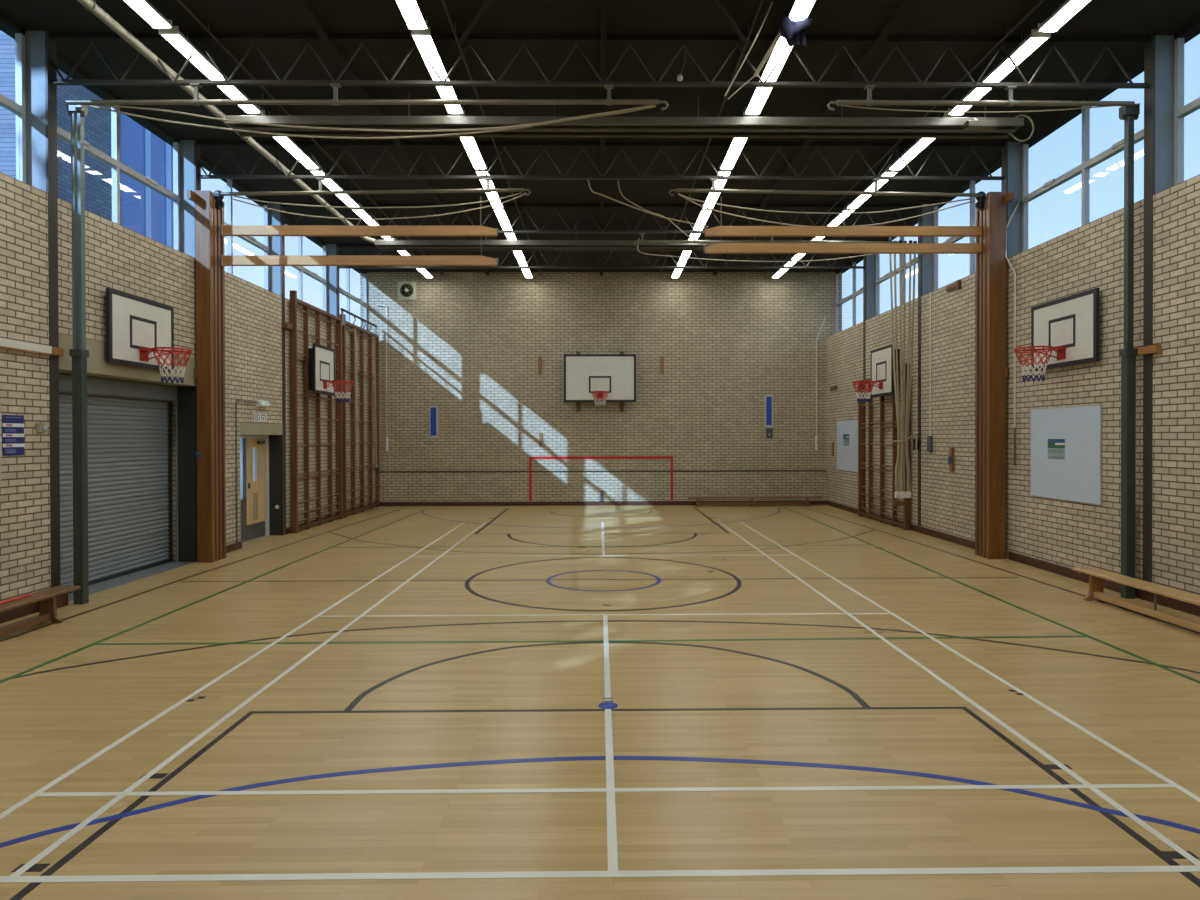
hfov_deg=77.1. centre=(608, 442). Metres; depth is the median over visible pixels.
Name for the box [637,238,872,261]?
rope
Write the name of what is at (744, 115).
strip light
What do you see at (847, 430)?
whiteboard
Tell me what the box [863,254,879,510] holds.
steel column
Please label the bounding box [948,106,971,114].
strip light
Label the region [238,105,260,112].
strip light
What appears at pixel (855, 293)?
window
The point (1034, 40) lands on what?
strip light
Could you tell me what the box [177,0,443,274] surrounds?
cable conduit
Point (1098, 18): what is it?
ceiling
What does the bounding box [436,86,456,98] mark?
strip light
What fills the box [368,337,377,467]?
pole
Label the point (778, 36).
pole
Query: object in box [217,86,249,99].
strip light
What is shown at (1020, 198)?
rope
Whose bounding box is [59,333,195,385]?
lintel
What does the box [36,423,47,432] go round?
wall socket
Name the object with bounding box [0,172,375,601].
wall
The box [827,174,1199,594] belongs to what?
wall
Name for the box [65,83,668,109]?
rail
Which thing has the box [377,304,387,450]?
cord
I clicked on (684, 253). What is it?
strip light
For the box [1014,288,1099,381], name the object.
goal
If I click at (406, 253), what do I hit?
strip light
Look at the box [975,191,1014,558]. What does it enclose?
upright
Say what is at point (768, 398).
wall panel
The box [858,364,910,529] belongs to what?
ladder
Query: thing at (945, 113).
strip light
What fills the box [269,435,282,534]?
reveal
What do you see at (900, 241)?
rope
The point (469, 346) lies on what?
wall
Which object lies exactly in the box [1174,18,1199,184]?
window
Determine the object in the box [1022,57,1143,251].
window
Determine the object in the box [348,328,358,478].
pole
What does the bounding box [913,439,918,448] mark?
cleat
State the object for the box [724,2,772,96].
rope
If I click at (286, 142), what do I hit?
diffuser
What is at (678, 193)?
rope
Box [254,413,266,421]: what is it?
exit sign
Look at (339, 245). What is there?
roof truss
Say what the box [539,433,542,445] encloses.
plate
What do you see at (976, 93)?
strip light
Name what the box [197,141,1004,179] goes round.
roof truss
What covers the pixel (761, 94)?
strip light
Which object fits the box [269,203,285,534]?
steel column
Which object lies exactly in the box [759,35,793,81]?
strip light
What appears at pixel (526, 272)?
strip light
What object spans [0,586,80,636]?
bench
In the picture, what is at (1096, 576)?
bench
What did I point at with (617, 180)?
rope
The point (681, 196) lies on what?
rope
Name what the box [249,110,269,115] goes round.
strip light
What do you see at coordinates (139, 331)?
goal
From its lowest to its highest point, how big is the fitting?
0.345 m
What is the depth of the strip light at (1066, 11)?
7.69 m
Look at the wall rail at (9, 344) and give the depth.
8.01 m
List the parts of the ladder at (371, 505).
rail, rail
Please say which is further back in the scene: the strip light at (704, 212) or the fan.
the fan
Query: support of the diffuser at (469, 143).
attached to the strip light at (470, 146)
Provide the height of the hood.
0.230 m
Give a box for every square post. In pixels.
[67,105,88,603]
[1119,105,1139,598]
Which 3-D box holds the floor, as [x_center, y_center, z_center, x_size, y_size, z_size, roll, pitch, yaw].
[-0.685,1.869,9.951,13.650,0.122,21.400,0,0,-1]
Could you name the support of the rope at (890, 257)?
hanging from the rail at (642, 240)
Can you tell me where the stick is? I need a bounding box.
[0,594,30,603]
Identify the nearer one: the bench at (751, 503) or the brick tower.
the bench at (751, 503)
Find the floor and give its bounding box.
[0,505,1199,899]
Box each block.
[121,114,173,248]
[1138,344,1160,354]
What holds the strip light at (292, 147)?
hanging from the ceiling
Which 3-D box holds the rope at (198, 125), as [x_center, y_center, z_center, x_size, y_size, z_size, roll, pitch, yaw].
[-2.659,-3.637,8.548,6.401,0.391,0.022,0,0,-1]
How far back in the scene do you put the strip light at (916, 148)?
11.41 m
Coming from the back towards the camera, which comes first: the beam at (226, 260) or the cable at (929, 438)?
the cable at (929, 438)
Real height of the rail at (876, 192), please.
0.266 m
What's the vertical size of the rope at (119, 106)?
0.321 m
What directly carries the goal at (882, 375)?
attached to the wall at (1070, 534)
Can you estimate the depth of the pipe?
8.76 m
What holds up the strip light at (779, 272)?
hanging from the ceiling
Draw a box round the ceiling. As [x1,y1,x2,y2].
[0,0,1199,273]
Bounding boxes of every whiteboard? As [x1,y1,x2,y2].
[837,420,857,471]
[1030,405,1101,504]
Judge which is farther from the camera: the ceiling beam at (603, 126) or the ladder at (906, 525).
the ladder at (906, 525)
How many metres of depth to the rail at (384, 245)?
15.85 m
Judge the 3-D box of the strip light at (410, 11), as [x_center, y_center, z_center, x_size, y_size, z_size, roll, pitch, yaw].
[-1.989,-4.431,6.930,0.200,0.228,2.060,0,0,-1]
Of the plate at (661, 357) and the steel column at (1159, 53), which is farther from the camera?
the plate at (661, 357)
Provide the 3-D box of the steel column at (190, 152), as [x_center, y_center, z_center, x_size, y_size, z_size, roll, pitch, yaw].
[-6.397,-1.379,11.471,0.336,6.380,0.140,0,0,-1]
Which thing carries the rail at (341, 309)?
on the ladder at (371, 505)
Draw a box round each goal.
[106,288,192,382]
[309,343,353,401]
[564,351,635,411]
[852,344,899,401]
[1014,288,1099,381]
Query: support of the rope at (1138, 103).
hanging from the rail at (1010, 102)
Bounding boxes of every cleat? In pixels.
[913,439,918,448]
[948,448,953,471]
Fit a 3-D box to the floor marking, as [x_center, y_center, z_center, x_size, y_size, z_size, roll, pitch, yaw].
[-0.005,1.841,5.269,0.136,0.002,0.136,0,0,-1]
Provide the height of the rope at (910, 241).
5.010 m
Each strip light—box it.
[123,0,171,28]
[159,26,228,79]
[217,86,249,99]
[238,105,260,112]
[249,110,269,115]
[273,137,318,168]
[309,166,359,206]
[351,205,390,236]
[383,236,394,239]
[395,0,427,29]
[398,251,411,255]
[411,27,449,80]
[417,269,432,277]
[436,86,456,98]
[445,105,462,113]
[450,111,464,115]
[460,137,486,168]
[475,166,502,207]
[493,205,515,236]
[507,237,524,259]
[517,257,532,277]
[671,260,686,277]
[679,235,697,259]
[690,207,711,237]
[703,166,730,208]
[720,138,747,169]
[743,111,757,116]
[745,87,772,114]
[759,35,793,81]
[772,256,797,277]
[789,0,815,20]
[791,237,822,259]
[815,206,855,237]
[847,167,898,208]
[889,138,935,169]
[939,112,958,116]
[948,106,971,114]
[961,88,991,99]
[980,29,1050,81]
[1038,0,1090,31]
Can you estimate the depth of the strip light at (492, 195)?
13.17 m
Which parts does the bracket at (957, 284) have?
arm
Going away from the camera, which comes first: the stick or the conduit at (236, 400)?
the stick
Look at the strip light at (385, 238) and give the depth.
16.22 m
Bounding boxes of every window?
[0,13,25,182]
[56,53,179,250]
[201,155,268,289]
[285,215,326,311]
[339,253,366,329]
[835,254,862,333]
[875,215,917,315]
[933,157,1000,290]
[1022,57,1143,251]
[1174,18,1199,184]
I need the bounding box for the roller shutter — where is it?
[59,373,175,585]
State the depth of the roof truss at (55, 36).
8.46 m
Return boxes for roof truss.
[50,32,1150,88]
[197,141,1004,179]
[282,203,919,232]
[338,244,863,268]
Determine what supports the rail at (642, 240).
hanging from the roof truss at (524, 206)
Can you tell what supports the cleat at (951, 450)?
attached to the wall at (1070, 534)
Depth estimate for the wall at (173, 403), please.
11.50 m
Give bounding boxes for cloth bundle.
[780,2,812,46]
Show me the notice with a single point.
(13, 444)
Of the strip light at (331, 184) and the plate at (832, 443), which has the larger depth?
the plate at (832, 443)
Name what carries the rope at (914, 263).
attached to the tie
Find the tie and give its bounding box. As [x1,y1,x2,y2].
[893,432,918,450]
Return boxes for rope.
[89,105,655,138]
[91,105,654,131]
[233,192,525,219]
[234,192,521,207]
[587,180,707,227]
[617,180,705,245]
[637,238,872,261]
[678,193,969,213]
[681,196,973,225]
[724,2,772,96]
[728,76,754,99]
[838,103,1139,112]
[889,240,899,497]
[894,254,900,497]
[899,240,902,497]
[903,241,906,497]
[905,240,911,497]
[907,241,916,497]
[1005,198,1020,464]
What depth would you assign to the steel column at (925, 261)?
14.62 m
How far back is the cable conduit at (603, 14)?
9.62 m
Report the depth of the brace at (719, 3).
7.93 m
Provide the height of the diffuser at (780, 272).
0.073 m
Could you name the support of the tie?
attached to the cleat at (914, 440)
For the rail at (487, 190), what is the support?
hanging from the roof truss at (267, 144)
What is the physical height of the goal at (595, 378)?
1.650 m
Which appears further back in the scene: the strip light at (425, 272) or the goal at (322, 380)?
the strip light at (425, 272)
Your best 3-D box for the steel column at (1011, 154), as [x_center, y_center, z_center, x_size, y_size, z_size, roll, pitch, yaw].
[6.256,-1.409,11.619,0.336,6.380,0.140,0,0,-1]
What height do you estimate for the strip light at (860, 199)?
0.228 m
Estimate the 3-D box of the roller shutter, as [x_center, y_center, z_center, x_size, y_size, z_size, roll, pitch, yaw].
[-6.624,0.493,9.997,0.200,2.660,3.010,0,0,-1]
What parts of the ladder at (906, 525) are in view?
rail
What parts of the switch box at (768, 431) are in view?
plate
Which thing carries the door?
in the wall at (118, 257)
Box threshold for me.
[68,561,193,600]
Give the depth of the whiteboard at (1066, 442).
10.03 m
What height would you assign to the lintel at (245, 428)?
0.200 m
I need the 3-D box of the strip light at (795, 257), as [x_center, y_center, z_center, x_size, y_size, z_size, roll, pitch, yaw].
[4.540,-4.522,17.307,0.200,0.228,2.060,0,0,-1]
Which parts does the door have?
panel, kick plate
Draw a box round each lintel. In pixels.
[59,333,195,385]
[240,423,282,434]
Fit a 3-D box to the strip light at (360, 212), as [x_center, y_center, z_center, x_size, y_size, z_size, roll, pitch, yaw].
[-4.751,-4.485,15.138,0.200,0.228,2.060,0,0,-1]
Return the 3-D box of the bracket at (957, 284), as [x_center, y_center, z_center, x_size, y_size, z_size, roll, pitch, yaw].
[6.042,-2.720,13.207,0.060,0.160,0.480,0,0,-1]
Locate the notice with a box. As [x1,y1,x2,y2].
[2,415,24,455]
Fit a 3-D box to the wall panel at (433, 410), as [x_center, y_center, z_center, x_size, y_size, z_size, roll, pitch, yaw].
[-4.780,-0.558,20.552,0.240,0.880,0.030,0,0,-1]
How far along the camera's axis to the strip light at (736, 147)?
11.37 m
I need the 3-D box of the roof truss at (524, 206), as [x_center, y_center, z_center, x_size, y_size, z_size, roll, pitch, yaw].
[-0.196,-4.327,14.583,12.484,0.553,0.070,0,0,-1]
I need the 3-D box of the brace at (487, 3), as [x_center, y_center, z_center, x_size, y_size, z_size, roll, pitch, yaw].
[-1.043,-4.430,7.281,0.060,0.052,2.506,0,0,-29]
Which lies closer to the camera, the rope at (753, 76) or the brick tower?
the rope at (753, 76)
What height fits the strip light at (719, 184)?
0.228 m
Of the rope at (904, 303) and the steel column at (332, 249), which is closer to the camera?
the rope at (904, 303)
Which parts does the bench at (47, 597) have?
leg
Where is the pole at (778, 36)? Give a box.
[754,31,780,76]
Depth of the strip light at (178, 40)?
8.38 m
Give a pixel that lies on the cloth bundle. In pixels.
(794, 32)
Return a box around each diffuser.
[274,137,317,168]
[461,137,485,168]
[721,138,746,169]
[773,262,794,277]
[890,138,934,169]
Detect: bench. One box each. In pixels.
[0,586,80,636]
[689,496,821,506]
[1072,567,1199,631]
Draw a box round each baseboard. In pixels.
[0,502,375,623]
[380,500,825,505]
[826,500,1199,616]
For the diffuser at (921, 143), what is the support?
attached to the strip light at (916, 148)
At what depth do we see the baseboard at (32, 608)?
8.02 m
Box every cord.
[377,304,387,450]
[815,318,824,449]
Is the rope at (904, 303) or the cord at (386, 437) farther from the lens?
the cord at (386, 437)
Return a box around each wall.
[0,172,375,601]
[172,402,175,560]
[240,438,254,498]
[360,272,841,501]
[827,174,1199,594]
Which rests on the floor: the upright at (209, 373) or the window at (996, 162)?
the upright at (209, 373)
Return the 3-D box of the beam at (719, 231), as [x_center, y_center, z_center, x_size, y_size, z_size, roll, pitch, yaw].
[3.652,-3.508,11.713,4.350,0.611,0.112,0,0,-1]
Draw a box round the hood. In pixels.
[59,373,175,401]
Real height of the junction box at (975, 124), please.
0.208 m
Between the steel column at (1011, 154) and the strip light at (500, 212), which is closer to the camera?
the steel column at (1011, 154)
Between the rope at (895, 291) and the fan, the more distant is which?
the fan
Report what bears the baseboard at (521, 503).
attached to the wall at (469, 346)
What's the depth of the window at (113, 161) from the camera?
9.93 m
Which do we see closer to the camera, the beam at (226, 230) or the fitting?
the fitting
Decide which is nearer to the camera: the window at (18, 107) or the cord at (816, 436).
the window at (18, 107)
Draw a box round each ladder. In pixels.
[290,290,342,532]
[340,314,379,517]
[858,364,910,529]
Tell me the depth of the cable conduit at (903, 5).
9.37 m
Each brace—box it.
[457,0,492,45]
[714,0,749,46]
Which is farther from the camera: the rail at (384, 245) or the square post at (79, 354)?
the rail at (384, 245)
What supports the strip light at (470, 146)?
hanging from the ceiling
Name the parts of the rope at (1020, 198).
rod handle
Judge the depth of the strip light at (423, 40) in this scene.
8.37 m
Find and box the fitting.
[677,51,685,80]
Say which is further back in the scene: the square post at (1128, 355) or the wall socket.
the square post at (1128, 355)
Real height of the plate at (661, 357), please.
0.480 m
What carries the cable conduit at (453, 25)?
attached to the ceiling
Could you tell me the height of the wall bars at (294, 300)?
4.760 m
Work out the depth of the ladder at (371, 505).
19.07 m
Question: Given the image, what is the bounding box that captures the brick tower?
[0,30,121,225]
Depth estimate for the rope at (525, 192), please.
11.59 m
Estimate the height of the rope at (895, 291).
5.010 m
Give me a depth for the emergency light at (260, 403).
13.45 m
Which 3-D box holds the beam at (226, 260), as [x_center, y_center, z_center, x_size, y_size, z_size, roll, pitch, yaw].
[-3.827,-3.260,11.633,4.230,1.071,0.122,0,0,-1]
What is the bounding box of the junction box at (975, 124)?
[963,118,997,129]
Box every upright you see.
[187,190,225,562]
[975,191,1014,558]
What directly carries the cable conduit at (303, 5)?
attached to the ceiling
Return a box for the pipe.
[77,0,374,242]
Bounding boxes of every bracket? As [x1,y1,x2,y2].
[282,322,292,329]
[946,280,960,290]
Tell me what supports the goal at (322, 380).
attached to the wall at (118, 257)
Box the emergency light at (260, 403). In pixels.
[256,400,269,406]
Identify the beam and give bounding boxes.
[221,196,497,236]
[221,236,497,266]
[225,93,1023,137]
[704,197,982,236]
[704,198,982,253]
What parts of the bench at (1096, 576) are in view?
leg, support rod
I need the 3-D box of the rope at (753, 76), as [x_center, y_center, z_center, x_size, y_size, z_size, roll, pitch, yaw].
[1.441,-3.832,8.115,0.322,0.280,0.016,0,0,-1]
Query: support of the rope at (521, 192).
hanging from the rail at (487, 190)
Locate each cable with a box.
[927,293,932,451]
[1008,114,1033,141]
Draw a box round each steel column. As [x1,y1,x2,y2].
[25,31,60,587]
[175,140,200,561]
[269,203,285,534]
[327,244,339,317]
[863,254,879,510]
[918,204,932,525]
[1001,142,1021,259]
[1143,35,1173,582]
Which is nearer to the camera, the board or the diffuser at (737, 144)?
the board
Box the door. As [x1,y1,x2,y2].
[240,435,268,541]
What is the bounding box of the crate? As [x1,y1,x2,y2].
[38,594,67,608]
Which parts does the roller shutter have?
rail, guide rail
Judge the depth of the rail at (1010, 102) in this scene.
8.50 m
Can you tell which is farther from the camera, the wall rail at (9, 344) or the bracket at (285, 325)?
the bracket at (285, 325)
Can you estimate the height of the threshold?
0.116 m
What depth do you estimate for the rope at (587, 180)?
11.56 m
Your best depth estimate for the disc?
11.32 m
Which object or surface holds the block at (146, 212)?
on the ground
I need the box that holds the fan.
[398,281,416,299]
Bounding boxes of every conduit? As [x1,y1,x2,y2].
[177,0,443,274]
[236,400,256,541]
[293,0,488,274]
[442,0,541,274]
[600,0,606,274]
[660,0,762,274]
[713,0,913,274]
[764,0,1043,274]
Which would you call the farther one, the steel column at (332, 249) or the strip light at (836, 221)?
the steel column at (332, 249)
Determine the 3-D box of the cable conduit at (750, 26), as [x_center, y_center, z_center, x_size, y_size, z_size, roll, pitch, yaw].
[1.497,-4.546,12.401,0.040,0.089,16.380,0,0,-1]
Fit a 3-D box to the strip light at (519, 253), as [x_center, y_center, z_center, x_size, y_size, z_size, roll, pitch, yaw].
[-2.110,-4.506,17.229,0.200,0.228,2.060,0,0,-1]
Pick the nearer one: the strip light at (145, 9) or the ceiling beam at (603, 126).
the strip light at (145, 9)
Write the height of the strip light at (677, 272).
0.228 m
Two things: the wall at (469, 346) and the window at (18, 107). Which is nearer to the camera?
the window at (18, 107)
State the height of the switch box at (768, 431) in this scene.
0.310 m
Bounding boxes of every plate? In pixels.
[538,356,541,373]
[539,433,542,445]
[660,356,663,373]
[831,442,833,455]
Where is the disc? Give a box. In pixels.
[194,452,200,457]
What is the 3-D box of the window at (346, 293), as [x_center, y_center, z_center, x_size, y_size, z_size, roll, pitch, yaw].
[-6.589,-3.729,19.083,0.108,1.790,2.880,0,0,-1]
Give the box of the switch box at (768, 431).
[765,428,772,438]
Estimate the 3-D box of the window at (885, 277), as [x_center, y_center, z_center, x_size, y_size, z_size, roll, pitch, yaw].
[6.293,-3.737,16.193,0.108,1.790,2.920,0,0,-1]
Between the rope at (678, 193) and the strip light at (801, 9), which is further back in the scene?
the rope at (678, 193)
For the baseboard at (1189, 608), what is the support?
attached to the wall at (1070, 534)
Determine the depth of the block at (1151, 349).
8.44 m
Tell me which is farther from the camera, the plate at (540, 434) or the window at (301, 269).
the plate at (540, 434)
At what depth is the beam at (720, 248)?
11.67 m
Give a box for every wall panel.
[429,406,437,437]
[765,395,772,426]
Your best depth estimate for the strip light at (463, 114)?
10.07 m
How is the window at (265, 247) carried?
in the wall at (118, 257)
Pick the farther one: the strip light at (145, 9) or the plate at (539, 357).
the plate at (539, 357)
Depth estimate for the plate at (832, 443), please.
20.09 m
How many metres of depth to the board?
7.64 m
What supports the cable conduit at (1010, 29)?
attached to the ceiling
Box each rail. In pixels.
[0,338,63,355]
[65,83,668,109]
[220,178,530,195]
[340,308,376,334]
[374,225,865,250]
[634,233,905,245]
[669,178,982,196]
[827,85,1134,110]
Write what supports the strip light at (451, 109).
hanging from the ceiling
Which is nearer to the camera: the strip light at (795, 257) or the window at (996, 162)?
the window at (996, 162)
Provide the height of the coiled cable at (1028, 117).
0.359 m

